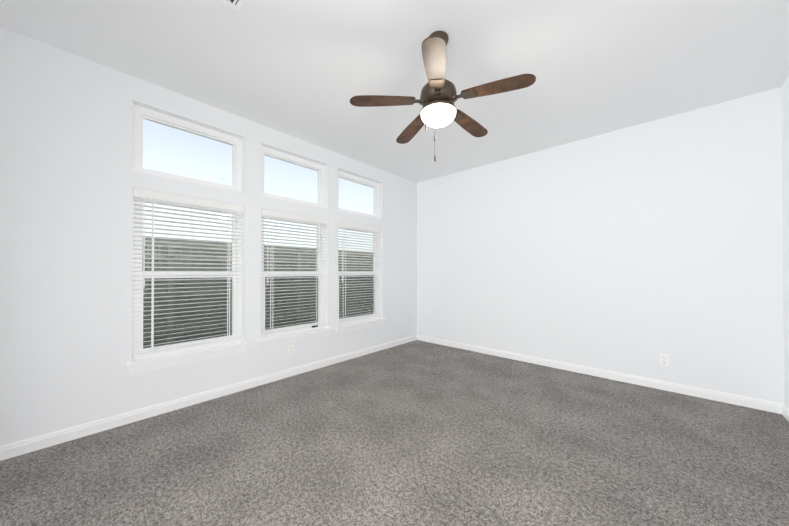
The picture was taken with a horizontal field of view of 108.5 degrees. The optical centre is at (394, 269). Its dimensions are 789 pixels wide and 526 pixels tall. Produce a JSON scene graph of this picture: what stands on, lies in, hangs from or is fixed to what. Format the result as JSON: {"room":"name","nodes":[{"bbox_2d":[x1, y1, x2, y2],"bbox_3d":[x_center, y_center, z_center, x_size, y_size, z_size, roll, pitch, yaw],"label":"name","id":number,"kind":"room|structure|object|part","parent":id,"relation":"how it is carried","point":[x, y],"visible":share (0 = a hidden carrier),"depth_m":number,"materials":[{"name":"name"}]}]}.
{"room":"empty bedroom","nodes":[
{"label":"empty bedroom","id":0,"kind":"room"},
{"bbox_2d":[0,27,416,445],"bbox_3d":[-1.248,-0.160,3.277,0.150,2.740,5.010,0,0,42],"label":"wall","id":1,"kind":"structure","parent":0,"point":[70,178],"depth_m":2.12,"materials":[{"name":"paint"}]},
{"bbox_2d":[132,104,241,359],"bbox_3d":[-1.877,-0.304,2.634,0.075,2.084,0.835,0,0,42],"label":"window","id":2,"kind":"structure","parent":1,"relation":"in","point":[140,114],"depth_m":2.55,"materials":[{"name":"white plastic"}]},
{"bbox_2d":[143,277,231,347],"bbox_3d":[-1.903,0.365,2.653,0.001,0.666,0.755,0,0,42],"label":"screen","id":3,"kind":"object","parent":2,"relation":"attached to","point":[185,305],"depth_m":2.62,"materials":[{"name":"grey metal"}]},
{"bbox_2d":[132,187,243,357],"bbox_3d":[-1.821,0.027,2.581,0.067,1.359,0.827,0,0,42],"label":"window blind","id":4,"kind":"object","parent":2,"relation":"attached to","point":[157,195],"visible":0.96,"depth_m":2.51,"materials":[{"name":"white plastic"}]},
{"bbox_2d":[0,335,415,460],"bbox_3d":[-1.188,1.167,3.214,0.014,0.086,4.710,0,0,42],"label":"baseboard","id":5,"kind":"structure","parent":1,"relation":"attached to","point":[11,450],"depth_m":2.37,"materials":[{"name":"white wood"}]},
{"bbox_2d":[126,318,385,375],"bbox_3d":[-1.143,0.789,3.307,0.107,0.093,2.899,0,0,42],"label":"trim","id":6,"kind":"structure","parent":1,"relation":"attached to","point":[138,366],"depth_m":2.74,"materials":[{"name":"white wood"}]},
{"bbox_2d":[288,344,293,354],"bbox_3d":[-1.179,0.910,3.228,0.010,0.114,0.070,0,0,42],"label":"electrical outlet","id":7,"kind":"object","parent":1,"relation":"attached to","point":[290,349],"visible":1,"depth_m":3.23,"materials":[{"name":"white plastic"}]},
{"bbox_2d":[261,146,324,337],"bbox_3d":[-1.202,-0.299,3.377,0.075,2.084,0.835,0,0,42],"label":"window","id":8,"kind":"structure","parent":1,"relation":"in","point":[285,157],"depth_m":3.39,"materials":[{"name":"white plastic"}]},
{"bbox_2d":[265,276,317,329],"bbox_3d":[-1.228,0.370,3.397,0.001,0.666,0.755,0,0,42],"label":"screen","id":9,"kind":"object","parent":8,"relation":"attached to","point":[301,307],"depth_m":3.38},
{"bbox_2d":[261,208,327,336],"bbox_3d":[-1.147,0.031,3.325,0.067,1.359,0.827,0,0,42],"label":"window blind","id":10,"kind":"object","parent":8,"relation":"attached to","point":[281,214],"visible":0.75,"depth_m":3.28,"materials":[{"name":"white plastic"}]},
{"bbox_2d":[338,170,379,324],"bbox_3d":[-0.537,-0.294,4.111,0.075,2.084,0.835,0,0,42],"label":"window","id":11,"kind":"structure","parent":1,"relation":"in","point":[361,181],"depth_m":4.21,"materials":[{"name":"white plastic"}]},
{"bbox_2d":[339,275,373,317],"bbox_3d":[-0.563,0.375,4.130,0.001,0.666,0.755,0,0,42],"label":"screen","id":12,"kind":"object","parent":11,"relation":"attached to","point":[357,302],"depth_m":4.14,"materials":[{"name":"grey metal"}]},
{"bbox_2d":[338,221,382,323],"bbox_3d":[-0.481,0.036,4.058,0.067,1.359,0.827,0,0,42],"label":"window blind","id":13,"kind":"object","parent":11,"relation":"attached to","point":[342,224],"visible":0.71,"depth_m":4.00,"materials":[{"name":"white plastic"}]},
{"bbox_2d":[0,340,788,525],"bbox_3d":[0.236,1.262,1.921,4.160,0.120,5.010,0,0,42],"label":"floor","id":14,"kind":"structure","parent":0,"point":[417,433],"depth_m":1.82,"materials":[{"name":"carpet"}]},
{"bbox_2d":[0,0,788,182],"bbox_3d":[0.236,-1.598,1.939,4.160,0.120,5.010,0,0,42],"label":"ceiling","id":15,"kind":"structure","parent":0,"point":[306,70],"depth_m":2.07,"materials":[{"name":"paint"}]},
{"bbox_2d":[221,0,244,11],"bbox_3d":[-0.950,-1.534,1.503,0.202,0.014,0.300,0,0,42],"label":"ceiling vent","id":16,"kind":"object","parent":15,"relation":"in","point":[236,4],"visible":1,"depth_m":1.63,"materials":[{"name":"white metal"}]},
{"bbox_2d":[350,31,535,161],"bbox_3d":[0.327,-1.113,1.911,1.111,0.850,1.090,0,0,42],"label":"fan","id":17,"kind":"object","parent":15,"relation":"hanging from","point":[439,96],"visible":1,"depth_m":1.80,"materials":[{"name":"brown wood"}]},
{"bbox_3d":[0.292,-1.002,1.892,0.232,0.078,0.232,0,0,42],"label":"lamp shade","id":18,"kind":"part","parent":17,"relation":"part of","materials":[{"name":"white glass"}]},
{"bbox_2d":[417,87,783,403],"bbox_3d":[1.869,-0.157,3.729,3.860,2.740,0.150,0,0,42],"label":"wall","id":19,"kind":"structure","parent":0,"point":[637,250],"depth_m":3.03,"materials":[{"name":"paint"}]},
{"bbox_2d":[416,335,779,413],"bbox_3d":[1.818,1.170,3.657,3.810,0.086,0.014,0,0,42],"label":"baseboard","id":20,"kind":"structure","parent":19,"relation":"attached to","point":[764,405],"depth_m":3.03,"materials":[{"name":"white wood"}]},
{"bbox_2d":[660,354,668,365],"bbox_3d":[2.710,0.908,2.853,0.070,0.114,0.010,0,0,42],"label":"electrical outlet","id":21,"kind":"object","parent":19,"relation":"attached to","point":[664,359],"visible":1,"depth_m":2.85,"materials":[{"name":"white plastic"}]},
{"bbox_2d":[781,77,788,407],"bbox_3d":[1.721,-0.177,0.583,0.150,2.740,5.010,0,0,42],"label":"wall","id":22,"kind":"structure","parent":0,"point":[785,149],"depth_m":2.32,"materials":[{"name":"paint"}]},
{"bbox_2d":[780,403,788,421],"bbox_3d":[1.661,1.151,0.629,0.014,0.086,4.710,0,0,42],"label":"baseboard","id":23,"kind":"structure","parent":22,"relation":"attached to","point":[784,410],"depth_m":2.32,"materials":[{"name":"white wood"}]},
{"label":"outside","id":24,"kind":"structure","parent":0,"visible":0},
{"bbox_2d":[148,283,217,339],"bbox_3d":[-14.290,1.534,18.672,39.830,0.150,70.000,0,0,42],"label":"lawn","id":25,"kind":"structure","parent":24,"point":[159,304],"depth_m":12.30,"materials":[{"name":"green plant"}]},
{"bbox_2d":[142,238,373,347],"bbox_3d":[-2.432,0.431,6.545,0.160,1.900,14.055,0,0,42],"label":"fence","id":26,"kind":"object","parent":25,"relation":"on","point":[221,280],"depth_m":5.51,"materials":[{"name":"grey wood"}]}
]}

